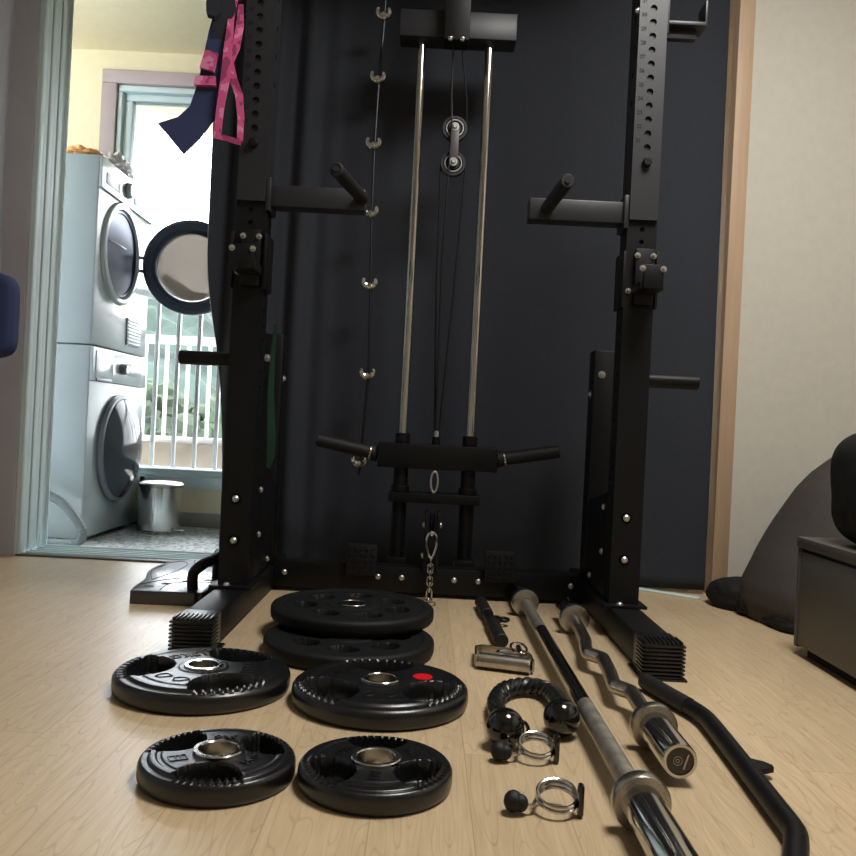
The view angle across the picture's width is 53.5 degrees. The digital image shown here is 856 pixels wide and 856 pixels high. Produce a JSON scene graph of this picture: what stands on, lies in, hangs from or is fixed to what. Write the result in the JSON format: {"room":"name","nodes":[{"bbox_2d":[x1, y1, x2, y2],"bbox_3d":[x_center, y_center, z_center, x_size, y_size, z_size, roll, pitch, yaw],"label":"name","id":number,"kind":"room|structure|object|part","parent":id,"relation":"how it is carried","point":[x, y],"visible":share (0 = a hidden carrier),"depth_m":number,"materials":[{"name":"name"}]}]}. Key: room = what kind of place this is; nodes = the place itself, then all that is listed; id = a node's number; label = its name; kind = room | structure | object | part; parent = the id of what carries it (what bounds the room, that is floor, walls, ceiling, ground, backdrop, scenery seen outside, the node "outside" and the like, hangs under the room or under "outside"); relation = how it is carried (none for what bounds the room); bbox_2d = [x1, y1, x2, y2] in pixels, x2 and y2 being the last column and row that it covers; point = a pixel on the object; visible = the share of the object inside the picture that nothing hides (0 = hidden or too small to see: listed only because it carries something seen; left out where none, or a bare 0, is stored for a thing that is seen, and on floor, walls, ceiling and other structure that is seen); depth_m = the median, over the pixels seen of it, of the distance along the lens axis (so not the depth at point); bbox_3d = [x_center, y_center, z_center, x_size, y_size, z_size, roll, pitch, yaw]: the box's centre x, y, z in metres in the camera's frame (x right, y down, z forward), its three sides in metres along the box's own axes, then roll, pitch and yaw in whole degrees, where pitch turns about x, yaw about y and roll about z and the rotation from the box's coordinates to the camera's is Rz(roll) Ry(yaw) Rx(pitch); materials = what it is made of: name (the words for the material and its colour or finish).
{"room":"gym","nodes":[
{"label":"gym","id":0,"kind":"room"},
{"bbox_2d":[0,0,13,272],"bbox_3d":[-1.616,-0.722,2.855,0.500,2.360,0.190,3,0,0],"label":"wall","id":1,"kind":"structure","parent":0,"point":[6,6],"depth_m":2.76,"materials":[{"name":"grey paint"}]},
{"bbox_2d":[0,0,40,555],"bbox_3d":[-1.328,-0.737,2.848,0.083,2.300,0.205,3,0,0],"label":"door","id":2,"kind":"structure","parent":1,"relation":"attached to","point":[26,16],"depth_m":2.75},
{"bbox_2d":[13,0,73,555],"bbox_3d":[-1.276,-0.735,2.853,0.022,2.300,0.195,3,0,0],"label":"door frame","id":3,"kind":"structure","parent":1,"relation":"in","point":[56,16],"depth_m":2.84,"materials":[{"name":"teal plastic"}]},
{"bbox_2d":[55,524,219,551],"bbox_3d":[-0.552,0.528,3.515,3.650,0.050,1.130,3,0,0],"label":"floor","id":4,"kind":"structure","parent":0,"point":[198,539],"depth_m":3.59,"materials":[{"name":"tile"}]},
{"bbox_2d":[47,343,146,545],"bbox_3d":[-1.610,0.055,3.626,0.685,0.795,0.789,3,0,0],"label":"washing machine","id":5,"kind":"object","parent":4,"relation":"on","point":[97,437],"visible":0.75,"depth_m":3.45,"materials":[{"name":"white metal"}]},
{"bbox_3d":[-1.332,-0.256,3.495,0.010,0.114,0.190,3,0,0],"label":"detergent drawer","id":6,"kind":"part","parent":5,"relation":"part of","materials":[{"name":"white plastic"}]},
{"bbox_3d":[-1.342,0.088,3.700,0.024,0.464,0.464,3,0,0],"label":"door","id":7,"kind":"part","parent":5,"relation":"part of","materials":[{"name":"grey glass"}]},
{"bbox_3d":[-1.339,-0.258,3.695,0.016,0.138,0.642,3,0,0],"label":"control panel","id":8,"kind":"part","parent":5,"relation":"part of","materials":[{"name":"white plastic"}]},
{"bbox_3d":[-1.310,0.090,3.700,0.081,0.424,0.424,3,0,0],"label":"door glass","id":9,"kind":"part","parent":5,"relation":"part of","materials":[{"name":"grey glass"}]},
{"bbox_3d":[-1.318,-0.254,3.690,0.026,0.048,0.048,3,0,0],"label":"knob","id":10,"kind":"part","parent":5,"relation":"part of","materials":[{"name":"grey plastic"}]},
{"bbox_2d":[57,153,210,356],"bbox_3d":[-1.388,-0.713,3.695,1.052,0.754,0.650,3,0,0],"label":"dryer","id":11,"kind":"object","parent":5,"relation":"on","point":[110,259],"visible":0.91,"depth_m":3.60,"materials":[{"name":"white metal"}]},
{"bbox_2d":[67,144,103,155],"bbox_3d":[-1.416,-1.120,3.471,0.180,0.053,0.144,3,0,0],"label":"crumpled cloth","id":12,"kind":"object","parent":11,"relation":"on","point":[79,149],"visible":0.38,"depth_m":3.42,"materials":[{"name":"orange fabric"}]},
{"bbox_3d":[-1.293,-1.008,3.495,0.006,0.045,0.150,3,0,0],"label":"tank handle","id":13,"kind":"part","parent":11,"relation":"part of","materials":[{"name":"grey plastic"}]},
{"bbox_2d":[100,151,134,180],"bbox_3d":[-1.367,-1.139,3.705,0.156,0.096,0.264,3,0,0],"label":"plastic bag","id":14,"kind":"object","parent":11,"relation":"on","point":[116,159],"visible":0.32,"depth_m":3.64,"materials":[{"name":"plastic"}]},
{"bbox_3d":[-1.300,-1.020,3.695,0.014,0.124,0.642,3,0,0],"label":"control panel","id":15,"kind":"part","parent":11,"relation":"part of","materials":[{"name":"white plastic"}]},
{"bbox_3d":[-1.281,-1.020,3.660,0.024,0.064,0.064,3,0,0],"label":"knob","id":16,"kind":"part","parent":11,"relation":"part of","materials":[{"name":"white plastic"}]},
{"bbox_2d":[125,318,140,347],"bbox_3d":[-1.328,-0.427,3.835,0.009,0.120,0.170,3,0,0],"label":"vent grille","id":17,"kind":"object","parent":11,"relation":"attached to","point":[132,325],"depth_m":3.82,"materials":[{"name":"white plastic"}]},
{"bbox_3d":[-1.075,-0.730,3.866,0.432,0.432,0.046,3,0,-6],"label":"open door","id":18,"kind":"part","parent":11,"relation":"part of","materials":[{"name":"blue plastic"}]},
{"bbox_2d":[157,234,208,300],"bbox_3d":[-1.072,-0.729,3.836,0.304,0.304,0.046,3,0,-6],"label":"door","id":19,"kind":"structure","parent":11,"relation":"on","point":[182,274],"depth_m":3.82,"materials":[{"name":"clear glass"}]},
{"bbox_2d":[136,480,184,534],"bbox_3d":[-1.202,0.354,3.842,0.211,0.232,0.197,3,0,-16],"label":"pedal bin","id":20,"kind":"object","parent":4,"relation":"on","point":[159,501],"visible":1,"depth_m":3.76,"materials":[{"name":"metal"}]},
{"bbox_3d":[-1.204,0.251,3.840,0.197,0.026,0.197,3,0,0],"label":"lid","id":21,"kind":"part","parent":20,"relation":"part of","materials":[{"name":"silver metal"}]},
{"bbox_2d":[72,0,211,54],"bbox_3d":[-0.436,-1.802,3.575,3.650,0.085,1.250,3,0,0],"label":"ceiling","id":22,"kind":"structure","parent":0,"point":[158,26],"depth_m":3.81,"materials":[{"name":"beige paint"}]},
{"bbox_2d":[67,48,220,513],"bbox_3d":[-0.495,-0.621,4.140,3.650,2.350,0.120,3,0,0],"label":"wall","id":23,"kind":"structure","parent":0,"point":[87,65],"depth_m":4.08,"materials":[{"name":"beige paint"}]},
{"bbox_2d":[99,69,199,153],"bbox_3d":[-0.989,-0.695,4.125,1.225,1.980,0.150,3,0,0],"label":"trim","id":24,"kind":"structure","parent":23,"relation":"attached to","point":[111,78],"depth_m":4.05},
{"bbox_2d":[115,85,221,489],"bbox_3d":[-0.991,-0.662,4.128,1.205,1.913,0.145,3,0,0],"label":"window","id":25,"kind":"structure","parent":23,"relation":"in","point":[129,97],"depth_m":4.08,"materials":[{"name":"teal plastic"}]},
{"bbox_2d":[129,510,219,527],"bbox_3d":[-0.549,0.469,4.074,3.650,0.068,0.012,3,0,0],"label":"baseboard","id":26,"kind":"structure","parent":23,"relation":"attached to","point":[203,520],"depth_m":4.07,"materials":[{"name":"grey tile"}]},
{"bbox_2d":[140,290,221,469],"bbox_3d":[-0.291,-0.185,4.260,2.600,0.900,0.050,3,0,0],"label":"guard","id":27,"kind":"object","parent":23,"relation":"attached to","point":[150,296],"visible":0.06,"depth_m":4.25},
{"bbox_2d":[0,555,855,855],"bbox_3d":[-0.100,0.506,0.630,3.650,0.060,4.260,3,0,0],"label":"floor","id":28,"kind":"structure","parent":0,"point":[70,751],"depth_m":1.30,"materials":[{"name":"brown wood"}]},
{"bbox_2d":[0,273,20,357],"bbox_3d":[-1.159,0.032,1.705,0.448,0.781,0.450,3,0,0],"label":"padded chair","id":29,"kind":"object","parent":28,"relation":"on","point":[10,293],"visible":1,"depth_m":1.88,"materials":[{"name":"blue fabric"}]},
{"bbox_2d":[130,548,218,605],"bbox_3d":[-0.678,0.387,2.400,0.243,0.119,0.520,3,0,0],"label":"board","id":30,"kind":"object","parent":28,"relation":"on","point":[181,582],"visible":0.8,"depth_m":2.20,"materials":[{"name":"black plastic"}]},
{"bbox_3d":[-0.583,0.376,2.283,0.057,0.086,0.219,3,0,5],"label":"handle","id":31,"kind":"part","parent":30,"relation":"part of","materials":[{"name":"black plastic"}]},
{"bbox_2d":[111,647,290,715],"bbox_3d":[-0.398,0.439,1.507,0.306,0.043,0.306,3,0,-4],"label":"weight plate","id":32,"kind":"object","parent":28,"relation":"on","point":[199,681],"visible":1,"depth_m":1.45,"materials":[{"name":"black rubber"}]},
{"bbox_2d":[136,728,295,808],"bbox_3d":[-0.282,0.448,1.140,0.207,0.038,0.207,3,0,19],"label":"weight plate","id":33,"kind":"object","parent":28,"relation":"on","point":[214,768],"visible":1,"depth_m":1.10,"materials":[{"name":"black rubber"}]},
{"bbox_2d":[263,624,433,669],"bbox_3d":[-0.167,0.454,1.803,0.360,0.036,0.360,3,0,0],"label":"weight plate","id":34,"kind":"object","parent":28,"relation":"on","point":[296,649],"visible":0.6,"depth_m":1.72,"materials":[{"name":"black rubber"}]},
{"bbox_2d":[270,588,433,637],"bbox_3d":[-0.172,0.417,1.945,0.371,0.036,0.371,3,0,-24],"label":"weight plate","id":35,"kind":"object","parent":34,"relation":"on","point":[335,612],"visible":1,"depth_m":1.87,"materials":[{"name":"rubber"}]},
{"bbox_2d":[297,735,451,817],"bbox_3d":[-0.070,0.458,1.140,0.207,0.038,0.207,3,0,14],"label":"weight plate","id":36,"kind":"object","parent":28,"relation":"on","point":[371,776],"visible":1,"depth_m":1.11,"materials":[{"name":"rubber"}]},
{"bbox_2d":[291,659,467,731],"bbox_3d":[-0.083,0.455,1.480,0.306,0.043,0.306,3,0,-33],"label":"weight plate","id":37,"kind":"object","parent":28,"relation":"on","point":[375,695],"visible":1,"depth_m":1.43,"materials":[{"name":"rubber"}]},
{"bbox_2d":[168,0,708,682],"bbox_3d":[0.048,-0.568,2.155,1.276,2.100,0.931,3,0,0],"label":"power rack","id":38,"kind":"object","parent":28,"relation":"on","point":[606,581],"visible":0.98,"depth_m":2.07,"materials":[{"name":"black metal"}]},
{"bbox_2d":[158,0,243,154],"bbox_3d":[-0.521,-0.861,2.009,0.200,0.466,0.108,3,0,0],"label":"strap","id":39,"kind":"object","parent":38,"relation":"hanging from","point":[207,105],"visible":1,"depth_m":1.98,"materials":[{"name":"fabric"}]},
{"bbox_3d":[-0.473,0.381,2.090,0.104,0.007,0.120,3,0,0],"label":"plate","id":40,"kind":"part","parent":38,"relation":"part of","materials":[{"name":"black metal"}]},
{"bbox_3d":[-0.449,-0.097,2.091,0.072,0.952,0.072,3,0,0],"label":"post","id":41,"kind":"part","parent":38,"relation":"part of","materials":[{"name":"black metal"}]},
{"bbox_3d":[-0.399,-1.094,2.090,0.068,1.094,0.090,3,0,0],"label":"post","id":42,"kind":"part","parent":38,"relation":"part of","materials":[{"name":"black metal"}]},
{"bbox_3d":[-0.441,0.246,2.264,0.010,0.266,0.273,3,0,0],"label":"gusset plate","id":43,"kind":"part","parent":38,"relation":"part of","materials":[{"name":"black metal"}]},
{"bbox_2d":[266,324,276,467],"bbox_3d":[-0.418,-0.085,2.295,0.025,0.392,0.033,3,0,0],"label":"band","id":44,"kind":"object","parent":38,"relation":"hanging from","point":[271,431],"visible":1,"depth_m":2.29,"materials":[{"name":"green rubber"}]},
{"bbox_3d":[-0.457,0.059,2.435,0.068,0.653,0.070,3,0,0],"label":"post","id":45,"kind":"part","parent":38,"relation":"part of","materials":[{"name":"black metal"}]},
{"bbox_3d":[-0.272,-0.560,2.090,0.239,0.081,0.080,3,0,0],"label":"dip arm","id":46,"kind":"part","parent":38,"relation":"part of"},
{"bbox_3d":[-0.178,-0.557,1.945,0.031,0.031,0.233,3,0,10],"label":"handle","id":47,"kind":"part","parent":38,"relation":"part of","materials":[{"name":"black plastic"}]},
{"bbox_3d":[-0.187,0.369,2.389,0.086,0.088,0.033,3,0,0],"label":"foot plate","id":48,"kind":"part","parent":38,"relation":"part of","materials":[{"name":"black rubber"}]},
{"bbox_2d":[351,0,391,474],"bbox_3d":[-0.164,-0.750,2.593,0.066,1.790,0.022,3,0,0],"label":"cord","id":49,"kind":"object","parent":38,"relation":"hanging from","point":[384,15],"visible":0.95,"depth_m":2.60,"materials":[{"name":"metal"}]},
{"bbox_3d":[-0.089,0.310,2.500,0.060,0.192,0.070,3,0,0],"label":"rod","id":50,"kind":"part","parent":38,"relation":"part of","materials":[{"name":"black metal"}]},
{"bbox_3d":[-0.050,-0.468,2.500,0.025,1.370,0.025,3,0,0],"label":"guide rod","id":51,"kind":"part","parent":38,"relation":"part of","materials":[{"name":"silver metal"}]},
{"bbox_2d":[425,531,437,605],"bbox_3d":[0.007,0.383,2.340,0.037,0.194,0.101,3,0,0],"label":"hanging chain","id":52,"kind":"object","parent":38,"relation":"hanging from","point":[431,533],"visible":0.95,"depth_m":2.36,"materials":[{"name":"metal"}]},
{"bbox_3d":[0.109,0.320,2.500,0.060,0.192,0.070,3,0,0],"label":"rod","id":53,"kind":"part","parent":38,"relation":"part of","materials":[{"name":"black metal"}]},
{"bbox_3d":[0.148,-0.458,2.500,0.025,1.370,0.025,3,0,0],"label":"guide rod","id":54,"kind":"part","parent":38,"relation":"part of","materials":[{"name":"silver metal"}]},
{"bbox_3d":[0.202,0.389,2.389,0.086,0.088,0.033,3,0,0],"label":"foot plate","id":55,"kind":"part","parent":38,"relation":"part of","materials":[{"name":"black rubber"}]},
{"bbox_3d":[0.295,-0.533,1.945,0.031,0.031,0.230,3,0,-3],"label":"handle","id":56,"kind":"part","parent":38,"relation":"part of","materials":[{"name":"black plastic"}]},
{"bbox_3d":[0.366,-0.528,2.090,0.240,0.081,0.080,3,0,0],"label":"dip arm","id":57,"kind":"part","parent":38,"relation":"part of"},
{"bbox_3d":[0.454,0.291,2.264,0.010,0.266,0.273,3,0,0],"label":"gusset plate","id":58,"kind":"part","parent":38,"relation":"part of","materials":[{"name":"black metal"}]},
{"bbox_3d":[0.488,0.106,2.435,0.068,0.653,0.070,3,0,0],"label":"post","id":59,"kind":"part","parent":38,"relation":"part of","materials":[{"name":"black metal"}]},
{"bbox_3d":[0.472,0.429,2.090,0.104,0.007,0.120,3,0,0],"label":"plate","id":60,"kind":"part","parent":38,"relation":"part of","materials":[{"name":"black metal"}]},
{"bbox_3d":[0.496,-0.049,2.091,0.072,0.952,0.072,3,0,0],"label":"post","id":61,"kind":"part","parent":38,"relation":"part of","materials":[{"name":"black metal"}]},
{"bbox_3d":[0.546,-1.047,2.090,0.068,1.094,0.090,3,0,0],"label":"post","id":62,"kind":"part","parent":38,"relation":"part of","materials":[{"name":"black metal"}]},
{"bbox_2d":[475,596,509,646],"bbox_3d":[0.170,0.473,2.093,0.066,0.032,0.420,3,0,-3],"label":"bar","id":63,"kind":"object","parent":28,"relation":"on","point":[495,629],"visible":0.99,"depth_m":2.03,"materials":[{"name":"black metal"}]},
{"bbox_2d":[474,642,534,673],"bbox_3d":[0.154,0.473,1.761,0.118,0.035,0.168,3,0,0],"label":"handle","id":64,"kind":"object","parent":28,"relation":"on","point":[517,660],"visible":1,"depth_m":1.70,"materials":[{"name":"silver metal"}]},
{"bbox_2d":[491,730,559,762],"bbox_3d":[0.141,0.466,1.251,0.101,0.041,0.054,3,0,-4],"label":"clip","id":65,"kind":"object","parent":28,"relation":"on","point":[500,751],"visible":1,"depth_m":1.24,"materials":[{"name":"silver metal"}]},
{"bbox_3d":[0.107,0.470,1.238,0.032,0.027,0.026,3,0,-4],"label":"grip knob","id":66,"kind":"part","parent":65,"relation":"part of","materials":[{"name":"black plastic"}]},
{"bbox_2d":[486,677,579,746],"bbox_3d":[0.165,0.459,1.416,0.154,0.060,0.304,3,0,0],"label":"rope","id":67,"kind":"object","parent":28,"relation":"on","point":[561,716],"visible":0.98,"depth_m":1.33,"materials":[{"name":"black fabric"}]},
{"bbox_2d":[503,777,584,817],"bbox_3d":[0.146,0.466,1.082,0.101,0.041,0.054,3,0,0],"label":"clip","id":68,"kind":"object","parent":28,"relation":"on","point":[514,801],"visible":1,"depth_m":1.07,"materials":[{"name":"metal"}]},
{"bbox_3d":[0.111,0.471,1.072,0.032,0.027,0.026,3,0,0],"label":"grip knob","id":69,"kind":"part","parent":68,"relation":"part of","materials":[{"name":"black plastic"}]},
{"bbox_2d":[510,582,698,855],"bbox_3d":[0.258,0.457,1.568,0.073,0.072,1.646,3,0,0],"label":"barbell","id":70,"kind":"object","parent":28,"relation":"on","point":[640,801],"visible":1,"depth_m":1.03,"materials":[{"name":"silver metal"}]},
{"bbox_2d":[555,597,696,777],"bbox_3d":[0.351,0.462,1.691,0.076,0.072,1.028,3,0,1],"label":"bar","id":71,"kind":"object","parent":28,"relation":"on","point":[652,725],"visible":1,"depth_m":1.31,"materials":[{"name":"silver metal"}]},
{"bbox_2d":[638,673,809,855],"bbox_3d":[0.441,0.486,1.242,0.118,0.031,0.779,3,0,3],"label":"bar","id":72,"kind":"object","parent":28,"relation":"on","point":[796,842],"visible":1,"depth_m":1.21,"materials":[{"name":"black metal"}]},
{"bbox_2d":[706,457,846,634],"bbox_3d":[1.161,0.311,2.320,0.648,0.455,0.558,3,0,0],"label":"bean bag","id":73,"kind":"object","parent":28,"relation":"on","point":[765,593],"visible":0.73,"depth_m":2.31,"materials":[{"name":"grey fabric"}]},
{"bbox_2d":[793,536,855,685],"bbox_3d":[1.053,0.397,1.433,0.407,0.272,1.077,3,0,0],"label":"base cabinet","id":74,"kind":"object","parent":28,"relation":"on","point":[825,605],"visible":1,"depth_m":1.82,"materials":[{"name":"grey wood"}]},
{"bbox_3d":[0.862,0.390,1.964,0.019,0.227,0.014,3,0,0],"label":"panel","id":75,"kind":"part","parent":74,"relation":"part of","materials":[{"name":"grey laminate"}]},
{"bbox_3d":[1.059,0.277,1.433,0.407,0.032,1.077,3,0,0],"label":"panel","id":76,"kind":"part","parent":74,"relation":"part of","materials":[{"name":"grey laminate"}]},
{"bbox_2d":[830,433,855,543],"bbox_3d":[1.082,0.115,1.790,0.409,0.294,0.261,3,0,0],"label":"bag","id":77,"kind":"object","parent":74,"relation":"on","point":[843,461],"visible":1,"depth_m":1.80,"materials":[{"name":"fabric"}]},
{"bbox_2d":[727,0,855,576],"bbox_3d":[1.433,-0.569,2.805,0.895,2.360,0.290,3,0,0],"label":"wall","id":78,"kind":"structure","parent":0,"point":[796,393],"depth_m":2.66,"materials":[{"name":"beige paint"}]},
{"bbox_2d":[25,544,213,559],"bbox_3d":[-0.228,0.488,2.868,2.206,0.062,0.165,3,0,0],"label":"trim","id":79,"kind":"structure","parent":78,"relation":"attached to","point":[47,548],"depth_m":2.87,"materials":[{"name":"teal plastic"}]},
{"bbox_2d":[14,553,678,588],"bbox_3d":[-0.233,0.491,2.771,2.227,0.056,0.031,3,0,0],"label":"trim","id":80,"kind":"structure","parent":78,"relation":"attached to","point":[20,554],"depth_m":2.76,"materials":[{"name":"white wood"}]},
{"bbox_2d":[639,587,700,599],"bbox_3d":[0.738,0.514,2.654,0.220,0.006,0.026,3,0,35],"label":"trim","id":81,"kind":"structure","parent":78,"relation":"attached to","point":[640,588],"depth_m":2.63,"materials":[{"name":"white plastic"}]},
{"bbox_2d":[701,0,755,592],"bbox_3d":[0.962,-0.623,2.797,0.050,2.300,0.305,3,0,0],"label":"trim","id":82,"kind":"structure","parent":78,"relation":"attached to","point":[742,12],"depth_m":2.65,"materials":[{"name":"beige wood"}]},
{"label":"outside","id":83,"kind":"structure","parent":0,"visible":0},
{"bbox_2d":[136,105,212,133],"bbox_3d":[-0.416,-1.698,4.485,5.400,0.190,0.530,3,0,0],"label":"overhang","id":84,"kind":"object","parent":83,"point":[148,118],"depth_m":4.51,"materials":[{"name":"beige paint"}]},
{"bbox_3d":[-0.501,10.017,202.500,600.000,0.100,395.000,3,0,0],"label":"ground","id":85,"kind":"structure","parent":0,"visible":0},
{"bbox_2d":[141,289,216,403],"bbox_3d":[-24.467,-11.289,100.000,130.000,40.344,120.000,3,0,0],"label":"hillside","id":86,"kind":"object","parent":85,"relation":"on","point":[168,317],"visible":0.04,"depth_m":110.21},
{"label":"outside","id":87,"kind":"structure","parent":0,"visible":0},
{"bbox_2d":[140,441,221,468],"bbox_3d":[-0.525,0.489,4.625,5.400,0.730,0.150,3,0,0],"label":"parapet","id":88,"kind":"object","parent":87,"point":[183,452],"depth_m":4.55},
{"bbox_2d":[141,334,221,444],"bbox_3d":[-0.492,-0.165,4.620,5.000,0.580,0.060,3,0,0],"label":"balustrade","id":89,"kind":"object","parent":88,"relation":"on","point":[169,340],"visible":0.1,"depth_m":4.61,"materials":[{"name":"white metal"}]},
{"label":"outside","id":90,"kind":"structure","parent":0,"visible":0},
{"bbox_2d":[144,378,221,438],"bbox_3d":[-14.603,0.050,27.029,24.752,4.450,15.974,3,0,0],"label":"canopy","id":91,"kind":"object","parent":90,"point":[149,384],"visible":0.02,"depth_m":20.75,"materials":[{"name":"green plant"}]},
{"bbox_3d":[-0.121,-1.738,2.875,2.225,0.180,0.150,3,0,0],"label":"wall header","id":92,"kind":"structure","parent":0,"visible":0},
{"bbox_2d":[207,0,729,589],"bbox_3d":[0.109,-0.599,2.726,1.630,2.140,0.068,3,0,1],"label":"curtain","id":93,"kind":"object","parent":92,"relation":"hanging from","point":[559,100],"visible":0.77,"depth_m":2.74,"materials":[{"name":"fabric"}]}
]}

